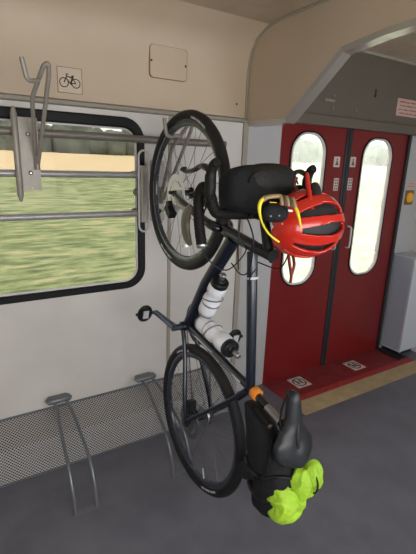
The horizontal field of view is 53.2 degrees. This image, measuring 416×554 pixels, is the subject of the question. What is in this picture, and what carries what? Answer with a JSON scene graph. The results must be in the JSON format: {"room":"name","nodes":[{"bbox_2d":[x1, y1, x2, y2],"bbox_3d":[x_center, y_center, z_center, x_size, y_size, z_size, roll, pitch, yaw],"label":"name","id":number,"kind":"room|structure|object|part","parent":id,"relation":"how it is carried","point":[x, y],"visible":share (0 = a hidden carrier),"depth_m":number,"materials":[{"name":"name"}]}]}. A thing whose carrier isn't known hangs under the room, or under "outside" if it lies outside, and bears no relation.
{"room":"train carriage","nodes":[
{"label":"train carriage","id":0,"kind":"room"},
{"bbox_2d":[0,0,268,117],"bbox_3d":[-1.076,-0.990,1.555,3.175,0.502,0.210,-7,18,-31],"label":"wall","id":1,"kind":"structure","parent":0,"point":[110,41],"depth_m":2.02,"materials":[{"name":"beige plastic"}]},
{"bbox_2d":[56,65,82,94],"bbox_3d":[-0.645,-0.918,1.940,0.119,0.117,0.007,-7,18,-31],"label":"sticker","id":2,"kind":"object","parent":1,"relation":"attached to","point":[69,79],"visible":1,"depth_m":1.94,"materials":[{"name":"beige"}]},
{"bbox_2d":[149,44,186,81],"bbox_3d":[-0.205,-1.112,2.160,0.216,0.157,0.016,-7,18,-31],"label":"access panel","id":3,"kind":"object","parent":1,"relation":"attached to","point":[165,62],"visible":1,"depth_m":2.15,"materials":[{"name":"brown plastic"}]},
{"bbox_2d":[0,347,415,553],"bbox_3d":[0.792,1.192,1.873,6.200,0.080,2.950,-7,18,-31],"label":"floor","id":4,"kind":"structure","parent":0,"point":[364,445],"depth_m":2.04,"materials":[{"name":"plastic"}]},
{"bbox_2d":[45,393,99,516],"bbox_3d":[-0.700,0.870,2.116,0.140,0.347,0.538,-7,18,-31],"label":"rack","id":5,"kind":"object","parent":4,"relation":"on","point":[54,400],"visible":1,"depth_m":2.00,"materials":[{"name":"grey metal"}]},
{"bbox_3d":[-0.573,1.097,1.954,0.124,0.005,0.028,-7,18,-31],"label":"foot plate","id":6,"kind":"part","parent":5,"relation":"part of","materials":[{"name":"grey paint"}]},
{"bbox_2d":[0,363,236,488],"bbox_3d":[-1.167,0.912,2.046,3.100,0.269,0.183,-7,18,-31],"label":"heater cover","id":7,"kind":"object","parent":4,"relation":"on","point":[30,442],"visible":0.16,"depth_m":2.31,"materials":[{"name":"grey metal"}]},
{"bbox_2d":[134,372,190,477],"bbox_3d":[-0.268,0.814,2.375,0.140,0.347,0.538,-7,18,-31],"label":"rack","id":8,"kind":"object","parent":4,"relation":"on","point":[147,376],"visible":0.77,"depth_m":2.27,"materials":[{"name":"grey metal"}]},
{"bbox_3d":[-0.141,1.041,2.212,0.124,0.005,0.028,-7,18,-31],"label":"foot plate","id":9,"kind":"part","parent":8,"relation":"part of","materials":[{"name":"grey paint"}]},
{"bbox_2d":[300,357,413,400],"bbox_3d":[1.171,0.810,3.272,1.438,0.035,0.058,-7,18,-31],"label":"trim","id":10,"kind":"structure","parent":4,"relation":"on","point":[307,395],"depth_m":3.24,"materials":[{"name":"red rubber"}]},
{"bbox_2d":[301,360,415,414],"bbox_3d":[1.224,0.836,3.189,1.438,0.032,0.143,-7,18,-31],"label":"trim","id":11,"kind":"structure","parent":4,"relation":"on","point":[310,405],"depth_m":3.11,"materials":[{"name":"beige wood"}]},
{"bbox_2d":[380,252,415,354],"bbox_3d":[1.815,0.230,3.726,0.388,0.895,0.198,-7,18,-31],"label":"base cabinet","id":12,"kind":"object","parent":4,"relation":"on","point":[399,330],"visible":1,"depth_m":3.62,"materials":[{"name":"grey metal"}]},
{"bbox_2d":[0,53,415,419],"bbox_3d":[0.130,-0.319,2.648,6.200,2.490,0.052,-7,18,-31],"label":"wall","id":13,"kind":"structure","parent":0,"point":[81,346],"depth_m":2.44,"materials":[{"name":"plastic"}]},
{"bbox_2d":[0,106,226,304],"bbox_3d":[-1.122,-0.279,1.796,2.785,0.911,0.118,-7,18,-31],"label":"window","id":14,"kind":"structure","parent":13,"relation":"in","point":[52,117],"depth_m":2.06,"materials":[{"name":"black rubber"}]},
{"bbox_2d":[10,57,50,201],"bbox_3d":[-0.719,-0.574,1.704,0.110,0.547,0.303,-9,19,-34],"label":"hook","id":15,"kind":"object","parent":14,"relation":"attached to","point":[27,151],"visible":1,"depth_m":1.80,"materials":[{"name":"paint"}]},
{"bbox_3d":[-0.794,-0.544,1.845,0.083,0.312,0.006,-7,18,-31],"label":"mounting plate","id":16,"kind":"part","parent":15,"relation":"part of","materials":[{"name":"paint"}]},
{"bbox_3d":[-0.693,-0.644,1.692,0.058,0.391,0.289,-9,19,-35],"label":"bent arm","id":17,"kind":"part","parent":15,"relation":"part of","materials":[{"name":"paint"}]},
{"bbox_3d":[-1.330,-0.223,1.663,2.282,0.040,0.087,-7,18,-31],"label":"window rail","id":18,"kind":"part","parent":14,"relation":"part of","materials":[{"name":"grey metal"}]},
{"bbox_3d":[-1.323,-0.413,1.610,2.282,0.040,0.087,-7,18,-31],"label":"window rail","id":19,"kind":"part","parent":14,"relation":"part of","materials":[{"name":"grey metal"}]},
{"bbox_3d":[-1.102,-0.612,1.691,2.785,0.040,0.089,-7,18,-31],"label":"window rail","id":20,"kind":"part","parent":14,"relation":"part of","materials":[{"name":"grey metal"}]},
{"bbox_2d":[0,92,247,122],"bbox_3d":[-1.120,-0.761,1.675,3.172,0.030,0.022,-7,18,-31],"label":"trim","id":21,"kind":"structure","parent":13,"relation":"attached to","point":[3,96],"depth_m":2.04,"materials":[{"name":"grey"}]},
{"bbox_2d":[133,149,149,231],"bbox_3d":[-0.358,-0.454,2.196,0.067,0.423,0.115,-7,18,-31],"label":"handle","id":22,"kind":"object","parent":13,"relation":"attached to","point":[141,192],"visible":0.99,"depth_m":2.15,"materials":[{"name":"grey plastic"}]},
{"bbox_2d":[166,116,171,363],"bbox_3d":[-0.234,0.015,2.483,0.020,1.830,0.006,-7,18,-31],"label":"trim","id":23,"kind":"structure","parent":13,"relation":"attached to","point":[170,117],"depth_m":2.48,"materials":[{"name":"beige metal"}]},
{"bbox_2d":[150,118,193,220],"bbox_3d":[-0.231,-0.519,2.084,0.154,0.499,0.383,-7,18,-31],"label":"hook","id":24,"kind":"object","parent":13,"relation":"attached to","point":[162,195],"visible":0.49,"depth_m":2.08,"materials":[{"name":"paint"}]},
{"bbox_3d":[-0.271,-0.457,2.205,0.083,0.312,0.006,-7,18,-31],"label":"mounting plate","id":25,"kind":"part","parent":24,"relation":"part of","materials":[{"name":"paint"}]},
{"bbox_3d":[-0.170,-0.557,2.052,0.058,0.391,0.289,-9,19,-35],"label":"bent arm","id":26,"kind":"part","parent":24,"relation":"part of","materials":[{"name":"paint"}]},
{"bbox_2d":[136,110,316,497],"bbox_3d":[0.020,0.170,1.780,0.470,1.695,1.182,-6,18,-28],"label":"bicycle","id":27,"kind":"object","parent":24,"relation":"hanging from","point":[292,447],"visible":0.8,"depth_m":1.65,"materials":[{"name":"black metal"}]},
{"bbox_3d":[-0.194,0.203,1.951,0.056,0.048,0.198,-10,20,-38],"label":"crank arm","id":28,"kind":"part","parent":27,"relation":"part of","materials":[{"name":"grey metal"}]},
{"bbox_3d":[-0.038,-0.349,1.335,0.031,0.037,0.152,-10,19,-37],"label":"brake lever","id":29,"kind":"part","parent":27,"relation":"part of","materials":[{"name":"black metal"}]},
{"bbox_3d":[-0.042,0.414,1.970,0.011,0.592,0.214,-6,5,-32],"label":"chain","id":30,"kind":"part","parent":27,"relation":"part of","materials":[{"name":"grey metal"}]},
{"bbox_2d":[204,158,220,198],"bbox_3d":[0.011,-0.302,1.277,0.037,0.126,0.054,-7,18,-30],"label":"hood","id":31,"kind":"object","parent":27,"relation":"attached to","point":[211,169],"depth_m":1.27,"materials":[{"name":"black rubber"}]},
{"bbox_2d":[198,272,228,317],"bbox_3d":[0.023,0.071,1.715,0.080,0.213,0.153,-9,19,-35],"label":"water bottle","id":32,"kind":"object","parent":27,"relation":"attached to","point":[217,288],"visible":0.98,"depth_m":1.68,"materials":[{"name":"white plastic"}]},
{"bbox_2d":[195,317,240,358],"bbox_3d":[0.047,0.248,1.707,0.079,0.109,0.280,-8,18,-32],"label":"water bottle","id":33,"kind":"object","parent":27,"relation":"attached to","point":[223,342],"visible":0.94,"depth_m":1.67,"materials":[{"name":"white plastic"}]},
{"bbox_3d":[0.044,0.241,1.710,0.156,0.877,0.556,-6,5,-32],"label":"frame","id":34,"kind":"part","parent":27,"relation":"part of","materials":[{"name":"black metal"}]},
{"bbox_2d":[218,163,298,219],"bbox_3d":[0.161,-0.281,1.370,0.273,0.186,0.148,-8,18,-32],"label":"handlebar bag","id":35,"kind":"object","parent":27,"relation":"attached to","point":[240,188],"visible":0.91,"depth_m":1.29,"materials":[{"name":"black fabric"}]},
{"bbox_3d":[0.198,-0.317,1.358,0.216,0.107,0.107,-7,18,-31],"label":"bag lid","id":36,"kind":"part","parent":35,"relation":"part of","materials":[{"name":"black fabric"}]},
{"bbox_2d":[253,406,272,428],"bbox_3d":[0.193,0.494,1.458,0.025,0.047,0.090,-7,18,-31],"label":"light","id":37,"kind":"object","parent":27,"relation":"attached to","point":[257,410],"visible":1,"depth_m":1.45,"materials":[{"name":"black plastic"}]},
{"bbox_2d":[239,400,294,517],"bbox_3d":[0.218,0.660,1.494,0.163,0.346,0.298,-9,19,-35],"label":"bag","id":38,"kind":"object","parent":27,"relation":"hanging from","point":[263,475],"visible":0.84,"depth_m":1.45,"materials":[{"name":"black fabric"}]},
{"bbox_3d":[0.210,0.624,1.430,0.020,0.141,0.062,13,19,35],"label":"cord","id":39,"kind":"part","parent":38,"relation":"part of","materials":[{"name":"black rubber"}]},
{"bbox_2d":[267,459,322,524],"bbox_3d":[0.295,0.731,1.431,0.195,0.210,0.123,-5,17,-25],"label":"cover","id":40,"kind":"object","parent":38,"relation":"attached to","point":[288,505],"visible":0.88,"depth_m":1.39,"materials":[{"name":"fabric"}]},
{"bbox_3d":[0.346,0.696,1.426,0.008,0.097,0.090,-7,18,-31],"label":"elastic cord","id":41,"kind":"part","parent":40,"relation":"part of","materials":[{"name":"black fabric"}]},
{"bbox_3d":[0.199,-0.142,1.396,0.048,0.191,0.068,-6,5,-32],"label":"stem","id":42,"kind":"part","parent":27,"relation":"part of","materials":[{"name":"black plastic"}]},
{"bbox_3d":[0.222,0.472,1.466,0.028,0.069,0.176,-8,18,-31],"label":"seat post","id":43,"kind":"part","parent":27,"relation":"part of","materials":[{"name":"black"}]},
{"bbox_2d":[257,194,301,242],"bbox_3d":[0.198,-0.167,1.169,0.125,0.132,0.063,0,16,-8],"label":"headlamp","id":44,"kind":"object","parent":27,"relation":"hanging from","point":[275,213],"visible":1,"depth_m":1.16,"materials":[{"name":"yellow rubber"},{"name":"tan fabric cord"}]},
{"bbox_3d":[0.170,-0.163,1.155,0.057,0.132,0.058,-7,18,-31],"label":"yellow cord","id":45,"kind":"part","parent":44,"relation":"part of","materials":[{"name":"yellow plastic"}]},
{"bbox_3d":[0.249,-0.170,1.158,0.033,0.064,0.011,15,20,39],"label":"yellow cord","id":46,"kind":"part","parent":44,"relation":"part of","materials":[{"name":"yellow plastic"}]},
{"bbox_3d":[0.254,0.516,1.385,0.029,0.258,0.033,-6,5,-32],"label":"saddle rail","id":47,"kind":"part","parent":27,"relation":"part of","materials":[{"name":"black metal"}]},
{"bbox_3d":[0.322,-0.388,1.560,0.031,0.037,0.152,-6,17,-26],"label":"brake lever","id":48,"kind":"part","parent":27,"relation":"part of","materials":[{"name":"black"}]},
{"bbox_2d":[271,172,344,282],"bbox_3d":[0.319,-0.151,1.305,0.204,0.343,0.228,8,17,21],"label":"helmet","id":49,"kind":"object","parent":27,"relation":"hanging from","point":[322,217],"visible":0.87,"depth_m":1.24,"materials":[{"name":"red plastic"},{"name":"black foam"}]},
{"bbox_2d":[302,165,316,188],"bbox_3d":[0.360,-0.340,1.495,0.038,0.127,0.055,-12,21,-42],"label":"hood","id":50,"kind":"object","parent":27,"relation":"attached to","point":[312,169],"depth_m":1.47,"materials":[{"name":"black rubber"}]},
{"bbox_2d":[230,122,248,377],"bbox_3d":[0.198,-0.044,2.737,0.035,1.838,0.012,-7,18,-31],"label":"trim","id":51,"kind":"structure","parent":13,"relation":"attached to","point":[245,125],"depth_m":2.73,"materials":[{"name":"beige metal"}]},
{"bbox_2d":[262,365,346,399],"bbox_3d":[0.744,0.810,3.224,0.661,0.031,0.305,-7,18,-31],"label":"floor panel","id":52,"kind":"object","parent":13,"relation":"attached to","point":[319,376],"depth_m":3.21,"materials":[{"name":"red rubber"}]},
{"bbox_2d":[287,376,310,387],"bbox_3d":[0.699,0.804,3.176,0.134,0.002,0.138,-7,18,-31],"label":"floor sticker","id":53,"kind":"object","parent":52,"relation":"on","point":[299,382],"visible":1,"depth_m":3.17,"materials":[{"name":"beige"}]},
{"bbox_2d":[262,123,350,382],"bbox_3d":[0.718,-0.142,3.044,0.643,1.900,0.085,-7,18,-31],"label":"door","id":54,"kind":"structure","parent":13,"relation":"in","point":[298,312],"depth_m":3.12,"materials":[{"name":"painted metal"},{"name":"glass"},{"name":"black rubber"}]},
{"bbox_2d":[333,178,338,190],"bbox_3d":[0.935,-0.676,3.030,0.048,0.088,0.004,-7,18,-31],"label":"sticker","id":55,"kind":"object","parent":54,"relation":"attached to","point":[336,180],"visible":1,"depth_m":3.03,"materials":[{"name":"beige plastic"}]},
{"bbox_2d":[333,157,339,166],"bbox_3d":[0.926,-0.826,2.978,0.062,0.072,0.004,-7,18,-31],"label":"sticker","id":56,"kind":"object","parent":54,"relation":"attached to","point":[336,159],"visible":1,"depth_m":2.98,"materials":[{"name":"beige"}]},
{"bbox_2d":[323,94,334,108],"bbox_3d":[0.814,-1.182,2.788,0.100,0.091,0.015,-7,18,-31],"label":"wall bracket","id":57,"kind":"object","parent":13,"relation":"attached to","point":[324,99],"visible":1,"depth_m":2.79,"materials":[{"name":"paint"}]},
{"bbox_2d":[296,112,415,135],"bbox_3d":[1.053,-1.088,2.956,1.858,0.068,0.055,-7,18,-31],"label":"trim","id":58,"kind":"structure","parent":13,"relation":"attached to","point":[306,118],"depth_m":2.92,"materials":[{"name":"grey metal"}]},
{"bbox_2d":[325,348,401,377],"bbox_3d":[1.325,0.734,3.573,0.692,0.031,0.305,-7,18,-31],"label":"floor panel","id":59,"kind":"object","parent":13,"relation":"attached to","point":[372,359],"depth_m":3.54,"materials":[{"name":"red rubber"}]},
{"bbox_2d":[343,360,364,370],"bbox_3d":[1.226,0.740,3.477,0.134,0.002,0.138,-7,18,-31],"label":"floor sticker","id":60,"kind":"object","parent":59,"relation":"on","point":[354,365],"visible":1,"depth_m":3.47,"materials":[{"name":"beige"}]},
{"bbox_2d":[377,347,399,359],"bbox_3d":[1.608,0.682,3.698,0.026,0.026,0.231,-6,17,-26],"label":"guide","id":61,"kind":"object","parent":59,"relation":"on","point":[378,348],"visible":1,"depth_m":3.69,"materials":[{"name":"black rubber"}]},
{"bbox_2d":[323,129,412,364],"bbox_3d":[1.299,-0.218,3.393,0.713,1.900,0.085,-7,18,-31],"label":"door","id":62,"kind":"structure","parent":13,"relation":"in","point":[358,301],"depth_m":3.43,"materials":[{"name":"painted metal"},{"name":"glass"},{"name":"black rubber"}]},
{"bbox_3d":[1.087,-0.307,3.207,0.013,0.178,0.046,-7,18,-31],"label":"handle","id":63,"kind":"part","parent":62,"relation":"part of","materials":[{"name":"grey plastic"}]},
{"bbox_2d":[347,178,352,189],"bbox_3d":[1.061,-0.695,3.104,0.048,0.088,0.004,-7,18,-31],"label":"sticker","id":64,"kind":"object","parent":62,"relation":"attached to","point":[349,185],"visible":1,"depth_m":3.10,"materials":[{"name":"beige"}]},
{"bbox_2d":[350,157,355,166],"bbox_3d":[1.071,-0.849,3.064,0.062,0.072,0.004,-7,18,-31],"label":"sticker","id":65,"kind":"object","parent":62,"relation":"attached to","point":[353,159],"visible":1,"depth_m":3.06,"materials":[{"name":"beige"}]},
{"bbox_2d":[358,50,415,66],"bbox_3d":[1.552,-1.600,3.125,3.005,0.018,0.030,-7,18,-31],"label":"trim","id":66,"kind":"structure","parent":13,"relation":"attached to","point":[366,52],"depth_m":2.95,"materials":[{"name":"beige metal"}]},
{"bbox_2d":[396,98,415,117],"bbox_3d":[1.625,-1.321,3.270,0.435,0.123,0.005,-7,18,-31],"label":"notice","id":67,"kind":"object","parent":13,"relation":"attached to","point":[405,107],"visible":1,"depth_m":3.22,"materials":[{"name":"beige paper"}]},
{"bbox_2d":[404,190,413,204],"bbox_3d":[1.703,-0.670,3.504,0.110,0.120,0.023,-7,18,-31],"label":"button","id":68,"kind":"object","parent":13,"relation":"attached to","point":[409,194],"visible":1,"depth_m":3.49,"materials":[{"name":"yellow"}]},
{"bbox_2d":[408,182,414,187],"bbox_3d":[1.709,-0.772,3.487,0.080,0.055,0.003,-7,18,-31],"label":"label","id":69,"kind":"object","parent":13,"relation":"attached to","point":[411,184],"visible":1,"depth_m":3.49,"materials":[{"name":"beige"}]},
{"bbox_2d":[179,0,319,23],"bbox_3d":[-0.337,-0.874,0.348,3.175,0.075,2.650,-7,18,-31],"label":"ceiling","id":70,"kind":"structure","parent":0,"point":[266,11],"depth_m":2.01,"materials":[{"name":"beige plastic"}]},
{"bbox_2d":[247,0,415,121],"bbox_3d":[0.961,-0.866,1.303,0.012,0.560,2.850,-7,18,-31],"label":"wall panel","id":71,"kind":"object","parent":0,"point":[289,56],"depth_m":2.05,"materials":[{"name":"beige plastic"}]},
{"bbox_2d":[244,0,327,118],"bbox_3d":[0.869,-0.879,1.426,0.014,0.502,2.454,-7,18,-31],"label":"trim","id":72,"kind":"structure","parent":71,"relation":"attached to","point":[320,1],"depth_m":2.27,"materials":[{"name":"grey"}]},
{"bbox_2d":[247,18,415,126],"bbox_3d":[0.996,-0.784,1.319,0.070,0.445,2.800,-7,18,-31],"label":"trim","id":73,"kind":"structure","parent":71,"relation":"attached to","point":[343,54],"depth_m":1.93,"materials":[{"name":"silver metal"}]},
{"bbox_2d":[365,32,415,62],"bbox_3d":[2.265,-1.306,1.991,3.013,0.090,2.830,-7,18,-31],"label":"ceiling","id":74,"kind":"structure","parent":0,"point":[403,47],"depth_m":2.83,"materials":[{"name":"beige plastic"}]},
{"bbox_2d":[410,216,415,351],"bbox_3d":[2.135,-0.411,3.168,0.050,2.450,1.150,-7,18,-31],"label":"wall partition","id":75,"kind":"structure","parent":0,"point":[413,241],"depth_m":3.67,"materials":[{"name":"laminate"}]},
{"label":"outside","id":76,"kind":"structure","parent":0,"visible":0},
{"bbox_2d":[0,150,386,294],"bbox_3d":[46.369,-27.553,108.433,316.000,4.474,137.700,-7,18,-31],"label":"ground","id":77,"kind":"structure","parent":76,"point":[35,255],"depth_m":12.62,"materials":[{"name":"green plant"}]},
{"bbox_2d":[0,120,387,165],"bbox_3d":[36.516,-27.147,94.683,229.692,6.764,9.678,-7,18,-31],"label":"tree line","id":78,"kind":"object","parent":77,"relation":"on","point":[306,151],"visible":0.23,"depth_m":60.37,"materials":[{"name":"green plant"}]}
]}

